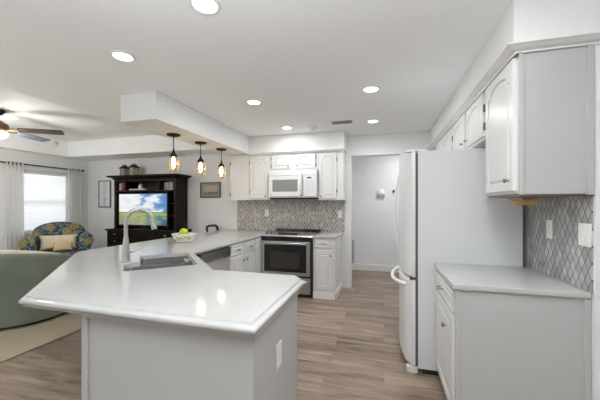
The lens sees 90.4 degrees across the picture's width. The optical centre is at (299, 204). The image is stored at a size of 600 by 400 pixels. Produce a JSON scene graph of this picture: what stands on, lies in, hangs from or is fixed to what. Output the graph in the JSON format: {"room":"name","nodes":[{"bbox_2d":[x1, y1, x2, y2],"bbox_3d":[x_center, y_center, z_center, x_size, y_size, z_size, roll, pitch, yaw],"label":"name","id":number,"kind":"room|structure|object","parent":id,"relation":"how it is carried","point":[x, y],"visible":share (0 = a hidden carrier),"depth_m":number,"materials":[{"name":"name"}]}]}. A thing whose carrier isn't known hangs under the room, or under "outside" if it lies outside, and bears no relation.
{"room":"kitchen","nodes":[
{"label":"kitchen","id":0,"kind":"room"},
{"bbox_2d":[0,148,87,249],"bbox_3d":[-5.584,0.068,2.821,0.120,2.585,7.600,0,0,16],"label":"wall","id":1,"kind":"structure","parent":0,"point":[5,154],"depth_m":5.51,"materials":[{"name":"paint"}]},
{"bbox_2d":[5,168,67,232],"bbox_3d":[-4.801,-0.054,5.483,0.033,1.102,1.034,0,0,16],"label":"window shade","id":2,"kind":"object","parent":1,"relation":"attached to","point":[45,193],"visible":0.59,"depth_m":5.56,"materials":[{"name":"white fabric"}]},
{"bbox_2d":[0,161,83,171],"bbox_3d":[-4.708,-0.695,5.496,0.112,0.048,1.452,0,0,16],"label":"curtain rod","id":3,"kind":"object","parent":1,"relation":"attached to","point":[0,161],"visible":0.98,"depth_m":5.41,"materials":[{"name":"black metal"}]},
{"bbox_2d":[4,161,23,249],"bbox_3d":[-4.810,0.310,5.018,0.073,2.060,0.300,0,0,16],"label":"curtain","id":4,"kind":"object","parent":3,"relation":"hanging from","point":[14,180],"visible":0.77,"depth_m":5.00,"materials":[{"name":"white fabric"}]},
{"bbox_2d":[68,168,80,224],"bbox_3d":[-4.537,0.310,5.985,0.073,2.060,0.270,0,0,16],"label":"curtain","id":5,"kind":"object","parent":3,"relation":"hanging from","point":[74,177],"visible":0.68,"depth_m":5.97,"materials":[{"name":"white fabric"}]},
{"bbox_2d":[0,87,154,141],"bbox_3d":[-3.943,-1.300,4.072,2.760,0.150,4.500,0,0,16],"label":"ceiling","id":6,"kind":"structure","parent":0,"point":[22,110],"depth_m":4.40,"materials":[{"name":"paint"}]},
{"bbox_2d":[0,109,63,141],"bbox_3d":[-3.933,-1.039,3.882,1.365,0.370,1.383,0,0,16],"label":"ceiling fan","id":7,"kind":"object","parent":6,"relation":"hanging from","point":[4,128],"visible":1,"depth_m":3.96,"materials":[{"name":"brown wood"}]},
{"bbox_2d":[0,131,220,160],"bbox_3d":[-3.450,-1.074,3.887,3.610,0.298,4.390,0,0,16],"label":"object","id":8,"kind":"structure","parent":0,"point":[151,146],"depth_m":5.42,"materials":[{"name":"paint"}]},
{"bbox_2d":[51,140,58,146],"bbox_3d":[-4.557,-1.140,5.565,0.047,0.131,0.132,0,0,16],"label":"smoke detector","id":9,"kind":"object","parent":8,"relation":"attached to","point":[55,143],"visible":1,"depth_m":5.54,"materials":[{"name":"white plastic"}]},
{"bbox_2d":[121,91,248,155],"bbox_3d":[-1.289,-0.980,4.171,0.435,0.279,2.470,0,0,16],"label":"soffit","id":10,"kind":"structure","parent":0,"point":[153,111],"depth_m":3.34,"materials":[{"name":"paint"}]},
{"bbox_2d":[166,133,180,171],"bbox_3d":[-1.517,-0.615,3.576,0.156,0.448,0.155,0,0,16],"label":"pendant lamp","id":11,"kind":"object","parent":10,"relation":"hanging from","point":[173,155],"visible":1,"depth_m":3.56,"materials":[{"name":"brown metal"}]},
{"bbox_2d":[195,141,206,175],"bbox_3d":[-1.345,-0.615,4.036,0.156,0.448,0.155,0,0,16],"label":"pendant lamp","id":12,"kind":"object","parent":10,"relation":"hanging from","point":[200,161],"visible":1,"depth_m":4.02,"materials":[{"name":"brown"}]},
{"bbox_2d":[216,148,226,178],"bbox_3d":[-1.190,-0.615,4.512,0.156,0.448,0.155,0,0,16],"label":"pendant lamp","id":13,"kind":"object","parent":10,"relation":"hanging from","point":[221,164],"visible":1,"depth_m":4.49,"materials":[{"name":"brown"}]},
{"bbox_2d":[197,246,228,256],"bbox_3d":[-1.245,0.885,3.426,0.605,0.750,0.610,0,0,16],"label":"control panel","id":14,"kind":"object","parent":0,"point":[199,255],"depth_m":3.28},
{"bbox_2d":[0,270,446,399],"bbox_3d":[-1.368,1.410,2.297,8.680,0.100,9.280,0,0,16],"label":"floor","id":15,"kind":"structure","parent":0,"point":[349,348],"depth_m":2.60,"materials":[{"name":"brown wood"}]},
{"bbox_2d":[0,312,81,362],"bbox_3d":[-3.610,1.353,3.615,2.590,0.014,3.200,0,0,16],"label":"area rug","id":16,"kind":"object","parent":15,"relation":"on","point":[14,342],"visible":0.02,"depth_m":3.08,"materials":[{"name":"beige carpet"}]},
{"bbox_2d":[0,250,71,329],"bbox_3d":[-3.399,0.922,3.607,1.140,0.848,1.098,0,0,16],"label":"barrel chair","id":17,"kind":"object","parent":16,"relation":"on","point":[21,271],"visible":0.66,"depth_m":3.23,"materials":[{"name":"green fabric"}]},
{"bbox_2d":[0,250,60,253],"bbox_3d":[-3.373,0.759,3.534,0.916,0.522,0.727,0,0,-12],"label":"cushion","id":18,"kind":"object","parent":17,"relation":"on","point":[1,251],"depth_m":3.33,"materials":[{"name":"beige fabric"}]},
{"bbox_2d":[18,222,93,254],"bbox_3d":[-4.120,0.826,5.101,0.958,1.040,0.763,0,0,-36],"label":"armchair","id":19,"kind":"object","parent":16,"relation":"on","point":[32,242],"visible":0.37,"depth_m":5.06,"materials":[{"name":"blue fabric"}]},
{"bbox_2d":[39,234,76,250],"bbox_3d":[-4.069,0.635,5.031,0.500,0.239,0.149,0,0,-36],"label":"pillow","id":20,"kind":"object","parent":19,"relation":"on","point":[46,241],"visible":0.77,"depth_m":4.97,"materials":[{"name":"beige fabric"}]},
{"bbox_2d":[42,248,77,254],"bbox_3d":[-4.071,0.908,5.034,0.521,0.265,0.563,0,0,-36],"label":"seat cushion","id":21,"kind":"object","parent":19,"relation":"on","point":[75,250],"depth_m":4.93,"materials":[{"name":"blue fabric"}]},
{"bbox_2d":[53,241,72,250],"bbox_3d":[-3.926,0.690,4.938,0.260,0.141,0.091,0,0,-36],"label":"pillow","id":22,"kind":"object","parent":19,"relation":"on","point":[58,246],"visible":1,"depth_m":4.91,"materials":[{"name":"beige fabric"}]},
{"bbox_2d":[105,173,191,246],"bbox_3d":[-2.873,0.406,5.639,1.590,1.908,0.464,0,0,16],"label":"hutch","id":23,"kind":"object","parent":15,"relation":"on","point":[177,198],"visible":0.35,"depth_m":5.53,"materials":[{"name":"brown wood"}]},
{"bbox_2d":[119,164,128,174],"bbox_3d":[-3.446,-0.675,5.854,0.136,0.249,0.136,0,0,16],"label":"lantern","id":24,"kind":"object","parent":23,"relation":"on","point":[124,169],"visible":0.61,"depth_m":5.82,"materials":[{"name":"black metal"}]},
{"bbox_2d":[128,164,139,174],"bbox_3d":[-3.224,-0.680,5.792,0.149,0.260,0.149,0,0,16],"label":"lantern","id":25,"kind":"object","parent":23,"relation":"on","point":[134,169],"visible":0.67,"depth_m":5.75,"materials":[{"name":"black metal"}]},
{"bbox_2d":[119,193,166,228],"bbox_3d":[-2.947,0.122,5.652,1.130,0.674,0.160,0,0,16],"label":"television","id":26,"kind":"object","parent":23,"relation":"on","point":[156,203],"visible":0.88,"depth_m":5.59,"materials":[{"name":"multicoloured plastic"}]},
{"bbox_2d":[116,190,173,192],"bbox_3d":[-2.861,-0.255,5.700,1.300,0.030,0.310,0,0,16],"label":"shelf","id":27,"kind":"object","parent":23,"relation":"attached to","point":[117,191],"depth_m":5.61,"materials":[{"name":"brown wood"}]},
{"bbox_2d":[164,182,167,189],"bbox_3d":[-2.490,-0.341,5.551,0.085,0.140,0.016,0,0,16],"label":"photo frame","id":28,"kind":"object","parent":23,"relation":"on","point":[165,183],"visible":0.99,"depth_m":5.54,"materials":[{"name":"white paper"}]},
{"bbox_2d":[169,182,172,189],"bbox_3d":[-2.389,-0.345,5.522,0.095,0.150,0.016,0,0,16],"label":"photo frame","id":29,"kind":"object","parent":23,"relation":"on","point":[170,183],"visible":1,"depth_m":5.51,"materials":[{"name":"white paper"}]},
{"bbox_2d":[81,258,298,399],"bbox_3d":[-1.142,0.933,3.120,1.436,0.854,4.279,0,0,-16],"label":"base cabinet","id":30,"kind":"object","parent":15,"relation":"on","point":[121,359],"visible":0.47,"depth_m":1.32,"materials":[{"name":"paint"}]},
{"bbox_2d":[18,229,304,336],"bbox_3d":[-0.807,0.480,3.302,2.415,0.050,3.858,0,0,16],"label":"countertop","id":31,"kind":"structure","parent":30,"relation":"on","point":[95,282],"depth_m":1.59,"materials":[{"name":"white stone"}]},
{"bbox_2d":[121,208,156,261],"bbox_3d":[-1.319,0.240,2.448,0.266,0.429,0.073,0,0,-33],"label":"kitchen faucet","id":32,"kind":"object","parent":31,"relation":"on","point":[126,251],"visible":1,"depth_m":2.39,"materials":[{"name":"silver metal"}]},
{"bbox_2d":[124,256,194,270],"bbox_3d":[-1.136,0.585,2.432,0.509,0.194,0.654,0,0,-29],"label":"sink","id":33,"kind":"object","parent":31,"relation":"in","point":[153,263],"visible":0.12,"depth_m":2.63,"materials":[{"name":"metal"}]},
{"bbox_2d":[124,262,194,270],"bbox_3d":[-1.060,0.585,2.281,0.494,0.194,0.317,0,0,-29],"label":"basin","id":34,"kind":"object","parent":33,"relation":"in","point":[142,267],"depth_m":2.41,"materials":[{"name":"silver metal"}]},
{"bbox_2d":[140,256,191,265],"bbox_3d":[-1.171,0.585,2.596,0.409,0.194,0.334,0,0,-29],"label":"basin","id":35,"kind":"object","parent":33,"relation":"in","point":[179,260],"depth_m":2.69,"materials":[{"name":"silver metal"}]},
{"bbox_2d":[171,232,196,242],"bbox_3d":[-1.406,0.402,3.617,0.287,0.104,0.287,0,0,16],"label":"fruit bowl","id":36,"kind":"object","parent":31,"relation":"on","point":[189,234],"visible":0.95,"depth_m":3.54,"materials":[{"name":"white ceramic"}]},
{"bbox_2d":[179,228,187,233],"bbox_3d":[-1.405,0.330,3.601,0.098,0.104,0.099,0,0,16],"label":"apple","id":37,"kind":"object","parent":36,"relation":"in","point":[182,231],"visible":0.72,"depth_m":3.57,"materials":[{"name":"green food"}]},
{"bbox_2d":[276,340,281,370],"bbox_3d":[-0.103,0.735,1.458,0.009,0.118,0.072,0,0,16],"label":"outlet","id":38,"kind":"object","parent":30,"relation":"attached to","point":[279,345],"visible":1,"depth_m":1.45,"materials":[{"name":"white plastic"}]},
{"bbox_2d":[206,224,218,231],"bbox_3d":[-1.395,0.858,5.266,0.427,1.007,0.404,0,0,16],"label":"bar stool","id":39,"kind":"object","parent":15,"relation":"on","point":[210,225],"visible":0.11,"depth_m":5.30,"materials":[{"name":"black metal"}]},
{"bbox_2d":[197,246,230,270],"bbox_3d":[-1.226,0.935,3.421,0.644,0.850,0.610,0,0,16],"label":"dishwasher","id":40,"kind":"object","parent":15,"relation":"on","point":[218,259],"visible":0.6,"depth_m":3.37,"materials":[{"name":"silver metal"}]},
{"bbox_2d":[229,238,260,272],"bbox_3d":[-1.014,0.933,4.178,0.680,0.854,0.923,0,0,16],"label":"base cabinet","id":41,"kind":"object","parent":15,"relation":"on","point":[245,256],"visible":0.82,"depth_m":4.07,"materials":[{"name":"white paint"}]},
{"bbox_2d":[261,228,321,297],"bbox_3d":[-0.119,0.885,4.715,0.797,0.951,0.769,0,0,16],"label":"range","id":42,"kind":"object","parent":15,"relation":"on","point":[285,251],"visible":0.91,"depth_m":4.39,"materials":[{"name":"silver metal"}]},
{"bbox_2d":[272,230,321,234],"bbox_3d":[-0.087,0.456,4.826,0.793,0.036,0.533,0,0,16],"label":"cooktop","id":43,"kind":"object","parent":42,"relation":"in","point":[314,232],"depth_m":4.83,"materials":[{"name":"black glass"}]},
{"bbox_2d":[313,236,341,299],"bbox_3d":[0.437,0.923,4.585,0.337,0.874,0.713,0,0,16],"label":"base cabinet","id":44,"kind":"object","parent":15,"relation":"on","point":[327,283],"visible":0.99,"depth_m":4.29,"materials":[{"name":"white paint"}]},
{"bbox_2d":[313,232,342,238],"bbox_3d":[0.443,0.470,4.593,0.349,0.030,0.695,0,0,16],"label":"countertop","id":45,"kind":"structure","parent":44,"relation":"on","point":[328,235],"depth_m":4.37,"materials":[{"name":"white stone"}]},
{"bbox_2d":[391,148,522,375],"bbox_3d":[1.311,0.456,2.723,0.924,1.808,0.847,0,0,16],"label":"refrigerator","id":46,"kind":"object","parent":15,"relation":"on","point":[447,214],"visible":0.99,"depth_m":2.35,"materials":[{"name":"white metal"}]},
{"bbox_2d":[436,271,590,399],"bbox_3d":[1.264,0.923,1.937,0.673,0.874,0.655,0,0,16],"label":"base cabinet","id":47,"kind":"object","parent":15,"relation":"on","point":[490,345],"visible":0.91,"depth_m":1.64,"materials":[{"name":"paint"}]},
{"bbox_2d":[434,263,590,298],"bbox_3d":[1.271,0.470,1.932,0.642,0.030,0.665,0,0,16],"label":"countertop","id":48,"kind":"structure","parent":47,"relation":"on","point":[470,277],"depth_m":1.78,"materials":[{"name":"white stone"}]},
{"bbox_2d":[0,0,511,139],"bbox_3d":[-1.368,-1.245,2.297,8.680,0.250,9.280,0,0,16],"label":"ceiling","id":49,"kind":"structure","parent":0,"point":[308,63],"depth_m":2.25,"materials":[{"name":"paint"}]},
{"bbox_2d":[109,50,135,61],"bbox_3d":[-1.335,-1.115,2.248,0.176,0.010,0.176,0,0,16],"label":"recessed light","id":50,"kind":"object","parent":49,"relation":"in","point":[119,55],"visible":1,"depth_m":2.24,"materials":[{"name":"white plastic"}]},
{"bbox_2d":[113,53,132,60],"bbox_3d":[-1.335,-1.118,2.248,0.127,0.003,0.127,0,0,16],"label":"diffuser","id":51,"kind":"object","parent":50,"relation":"attached to","point":[118,56],"depth_m":2.25,"materials":[{"name":"white plastic"}]},
{"bbox_2d":[188,0,220,14],"bbox_3d":[-0.530,-1.115,1.664,0.176,0.010,0.176,0,0,16],"label":"recessed light","id":52,"kind":"object","parent":49,"relation":"in","point":[206,7],"visible":1,"depth_m":1.68,"materials":[{"name":"white plastic"}]},
{"bbox_2d":[193,0,216,11],"bbox_3d":[-0.530,-1.118,1.664,0.127,0.003,0.127,0,0,16],"label":"diffuser","id":53,"kind":"object","parent":52,"relation":"attached to","point":[198,5],"depth_m":1.67,"materials":[{"name":"white plastic"}]},
{"bbox_2d":[246,99,261,104],"bbox_3d":[-0.502,-1.115,3.256,0.176,0.010,0.176,0,0,16],"label":"recessed light","id":54,"kind":"object","parent":49,"relation":"in","point":[250,101],"visible":1,"depth_m":3.25,"materials":[{"name":"white plastic"}]},
{"bbox_2d":[248,101,259,103],"bbox_3d":[-0.502,-1.118,3.256,0.127,0.003,0.127,0,0,16],"label":"diffuser","id":55,"kind":"object","parent":54,"relation":"attached to","point":[249,102],"depth_m":3.26,"materials":[{"name":"white plastic"}]},
{"bbox_2d":[281,126,292,129],"bbox_3d":[-0.189,-1.115,4.335,0.176,0.010,0.176,0,0,16],"label":"recessed light","id":56,"kind":"object","parent":49,"relation":"in","point":[282,127],"visible":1,"depth_m":4.32,"materials":[{"name":"white"}]},
{"bbox_2d":[309,126,316,129],"bbox_3d":[0.187,-1.099,4.311,0.124,0.040,0.123,0,0,16],"label":"smoke detector","id":57,"kind":"object","parent":49,"relation":"attached to","point":[310,127],"visible":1,"depth_m":4.27,"materials":[{"name":"white plastic"}]},
{"bbox_2d":[331,120,352,124],"bbox_3d":[0.569,-1.113,4.047,0.280,0.014,0.130,0,0,16],"label":"ceiling vent","id":58,"kind":"object","parent":49,"relation":"in","point":[346,121],"visible":1,"depth_m":4.02,"materials":[{"name":"grey plastic"}]},
{"bbox_2d":[362,85,379,92],"bbox_3d":[0.689,-1.115,2.889,0.176,0.010,0.176,0,0,16],"label":"recessed light","id":59,"kind":"object","parent":49,"relation":"in","point":[368,89],"visible":1,"depth_m":2.89,"materials":[{"name":"white plastic"}]},
{"bbox_2d":[364,87,377,91],"bbox_3d":[0.689,-1.118,2.889,0.127,0.003,0.127,0,0,16],"label":"diffuser","id":60,"kind":"object","parent":59,"relation":"attached to","point":[366,89],"depth_m":2.89,"materials":[{"name":"white plastic"}]},
{"bbox_2d":[366,119,379,122],"bbox_3d":[0.979,-1.115,3.997,0.176,0.010,0.176,0,0,16],"label":"recessed light","id":61,"kind":"object","parent":49,"relation":"in","point":[371,120],"visible":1,"depth_m":3.99,"materials":[{"name":"white"}]},
{"bbox_2d":[88,131,435,287],"bbox_3d":[-1.085,0.070,5.459,7.310,2.580,0.120,0,0,16],"label":"wall","id":62,"kind":"structure","parent":0,"point":[202,212],"depth_m":5.63,"materials":[{"name":"paint"}]},
{"bbox_2d":[98,180,110,206],"bbox_3d":[-4.081,-0.220,6.227,0.315,0.560,0.024,0,0,16],"label":"framed picture","id":63,"kind":"object","parent":62,"relation":"attached to","point":[104,187],"visible":1,"depth_m":6.23,"materials":[{"name":"white paper"}]},
{"bbox_2d":[200,182,220,197],"bbox_3d":[-1.668,-0.270,5.546,0.430,0.290,0.024,0,0,16],"label":"framed picture","id":64,"kind":"object","parent":62,"relation":"attached to","point":[207,189],"visible":1,"depth_m":5.54,"materials":[{"name":"beige paper"}]},
{"bbox_2d":[203,186,216,193],"bbox_3d":[-1.668,-0.270,5.547,0.294,0.154,0.002,0,0,16],"label":"print","id":65,"kind":"object","parent":64,"relation":"attached to","point":[206,189],"depth_m":5.55},
{"bbox_2d":[230,155,248,199],"bbox_3d":[-0.981,-0.456,5.189,0.365,0.758,0.341,0,0,16],"label":"upper cabinet","id":66,"kind":"object","parent":62,"relation":"attached to","point":[239,164],"visible":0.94,"depth_m":5.04,"materials":[{"name":"white paint"}]},
{"bbox_2d":[249,154,276,199],"bbox_3d":[-0.633,-0.456,5.067,0.368,0.758,0.371,0,0,16],"label":"upper cabinet","id":67,"kind":"object","parent":62,"relation":"attached to","point":[259,165],"visible":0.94,"depth_m":4.92,"materials":[{"name":"white paint"}]},
{"bbox_2d":[237,199,344,231],"bbox_3d":[-0.202,0.172,5.144,1.940,0.565,0.008,0,0,16],"label":"backsplash","id":68,"kind":"structure","parent":62,"relation":"attached to","point":[283,213],"depth_m":5.12,"materials":[{"name":"grey tile"}]},
{"bbox_2d":[338,210,341,217],"bbox_3d":[0.652,0.157,4.893,0.072,0.118,0.009,0,0,16],"label":"outlet","id":69,"kind":"object","parent":68,"relation":"attached to","point":[339,211],"visible":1,"depth_m":4.89,"materials":[{"name":"white plastic"}]},
{"bbox_2d":[270,152,317,170],"bbox_3d":[-0.066,-0.694,4.907,0.804,0.283,0.371,0,0,16],"label":"upper cabinet","id":70,"kind":"object","parent":62,"relation":"attached to","point":[289,161],"visible":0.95,"depth_m":4.77,"materials":[{"name":"white paint"}]},
{"bbox_2d":[269,169,317,198],"bbox_3d":[-0.083,-0.319,4.848,0.790,0.453,0.494,0,0,16],"label":"microwave","id":71,"kind":"object","parent":70,"relation":"attached to","point":[283,184],"visible":1,"depth_m":4.69,"materials":[{"name":"white plastic"}]},
{"bbox_2d":[318,150,345,199],"bbox_3d":[0.511,-0.452,4.745,0.390,0.766,0.371,0,0,16],"label":"upper cabinet","id":72,"kind":"object","parent":62,"relation":"attached to","point":[331,164],"visible":1,"depth_m":4.60,"materials":[{"name":"white paint"}]},
{"bbox_2d":[346,148,405,287],"bbox_3d":[1.216,0.245,4.811,0.930,2.230,0.160,0,0,16],"label":"trim","id":73,"kind":"structure","parent":62,"relation":"attached to","point":[383,152],"depth_m":4.84,"materials":[{"name":"white paint"}]},
{"bbox_2d":[249,131,346,152],"bbox_3d":[-0.041,-0.980,4.905,1.571,0.279,0.380,0,0,16],"label":"soffit","id":74,"kind":"structure","parent":0,"point":[333,139],"depth_m":4.71,"materials":[{"name":"paint"}]},
{"bbox_2d":[248,148,342,154],"bbox_3d":[-0.099,-0.833,4.727,1.556,0.030,0.044,0,0,16],"label":"trim","id":75,"kind":"structure","parent":74,"relation":"attached to","point":[338,149],"depth_m":4.71,"materials":[{"name":"paint"}]},
{"bbox_2d":[352,155,399,265],"bbox_3d":[1.997,0.070,5.370,3.670,2.580,1.380,0,0,16],"label":"wall","id":76,"kind":"structure","parent":0,"point":[373,233],"depth_m":6.10,"materials":[{"name":"paint"}]},
{"bbox_2d":[352,240,353,262],"bbox_3d":[0.959,0.980,6.240,0.340,0.480,0.025,0,0,16],"label":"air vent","id":77,"kind":"object","parent":76,"relation":"in","point":[352,240],"visible":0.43,"depth_m":6.19,"materials":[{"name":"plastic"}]},
{"bbox_2d":[352,264,398,272],"bbox_3d":[1.749,1.295,5.377,2.950,0.130,1.260,0,0,16],"label":"baseboard","id":78,"kind":"structure","parent":76,"relation":"attached to","point":[366,267],"depth_m":6.08,"materials":[{"name":"white paint"}]},
{"bbox_2d":[377,190,384,196],"bbox_3d":[1.638,-0.230,6.028,0.160,0.150,0.066,0,0,16],"label":"door chime","id":79,"kind":"object","parent":76,"relation":"attached to","point":[380,193],"visible":1,"depth_m":6.01,"materials":[{"name":"white plastic"}]},
{"bbox_2d":[430,0,599,148],"bbox_3d":[1.745,-0.980,3.017,0.378,0.279,3.045,0,0,16],"label":"soffit","id":80,"kind":"structure","parent":0,"point":[522,20],"depth_m":1.59,"materials":[{"name":"paint"}]},
{"bbox_2d":[523,44,599,399],"bbox_3d":[2.197,0.120,2.892,0.600,2.480,3.040,0,0,16],"label":"wall","id":81,"kind":"structure","parent":0,"point":[595,297],"depth_m":1.51,"materials":[{"name":"paint"}]},
{"bbox_2d":[436,125,453,149],"bbox_3d":[1.876,-0.652,3.562,0.378,0.365,1.025,0,0,16],"label":"upper cabinet","id":82,"kind":"object","parent":81,"relation":"attached to","point":[446,143],"visible":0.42,"depth_m":3.37,"materials":[{"name":"white paint"}]},
{"bbox_2d":[453,89,485,148],"bbox_3d":[1.596,-0.652,2.568,0.378,0.365,1.030,0,0,16],"label":"upper cabinet","id":83,"kind":"object","parent":81,"relation":"attached to","point":[469,132],"visible":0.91,"depth_m":2.40,"materials":[{"name":"white paint"}]},
{"bbox_2d":[427,31,599,149],"bbox_3d":[1.737,-0.829,2.993,0.460,0.038,3.096,0,0,16],"label":"trim","id":84,"kind":"structure","parent":81,"relation":"attached to","point":[585,39],"depth_m":1.60,"materials":[{"name":"white paint"}]},
{"bbox_2d":[485,44,594,197],"bbox_3d":[1.382,-0.440,1.812,0.377,0.790,0.533,0,0,16],"label":"upper cabinet","id":85,"kind":"object","parent":81,"relation":"attached to","point":[540,107],"visible":0.85,"depth_m":1.57,"materials":[{"name":"white paint"}]},
{"bbox_2d":[509,197,542,204],"bbox_3d":[1.430,-0.021,1.886,0.170,0.050,0.173,0,0,16],"label":"basket","id":86,"kind":"object","parent":85,"relation":"hanging from","point":[517,202],"visible":1,"depth_m":1.84,"materials":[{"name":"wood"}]},
{"bbox_2d":[529,195,592,293],"bbox_3d":[1.589,0.193,1.855,0.008,0.525,0.688,0,0,16],"label":"backsplash","id":87,"kind":"structure","parent":81,"relation":"attached to","point":[561,257],"depth_m":1.78,"materials":[{"name":"grey tile"}]},
{"bbox_2d":[546,220,552,238],"bbox_3d":[1.592,0.158,1.901,0.009,0.118,0.072,0,0,16],"label":"outlet","id":88,"kind":"object","parent":87,"relation":"attached to","point":[549,223],"visible":1,"depth_m":1.89,"materials":[{"name":"white plastic"}]},
{"bbox_2d":[578,223,591,246],"bbox_3d":[1.498,0.160,1.570,0.010,0.120,0.100,0,0,16],"label":"light switch","id":89,"kind":"object","parent":87,"relation":"attached to","point":[584,230],"visible":1,"depth_m":1.56,"materials":[{"name":"white plastic"}]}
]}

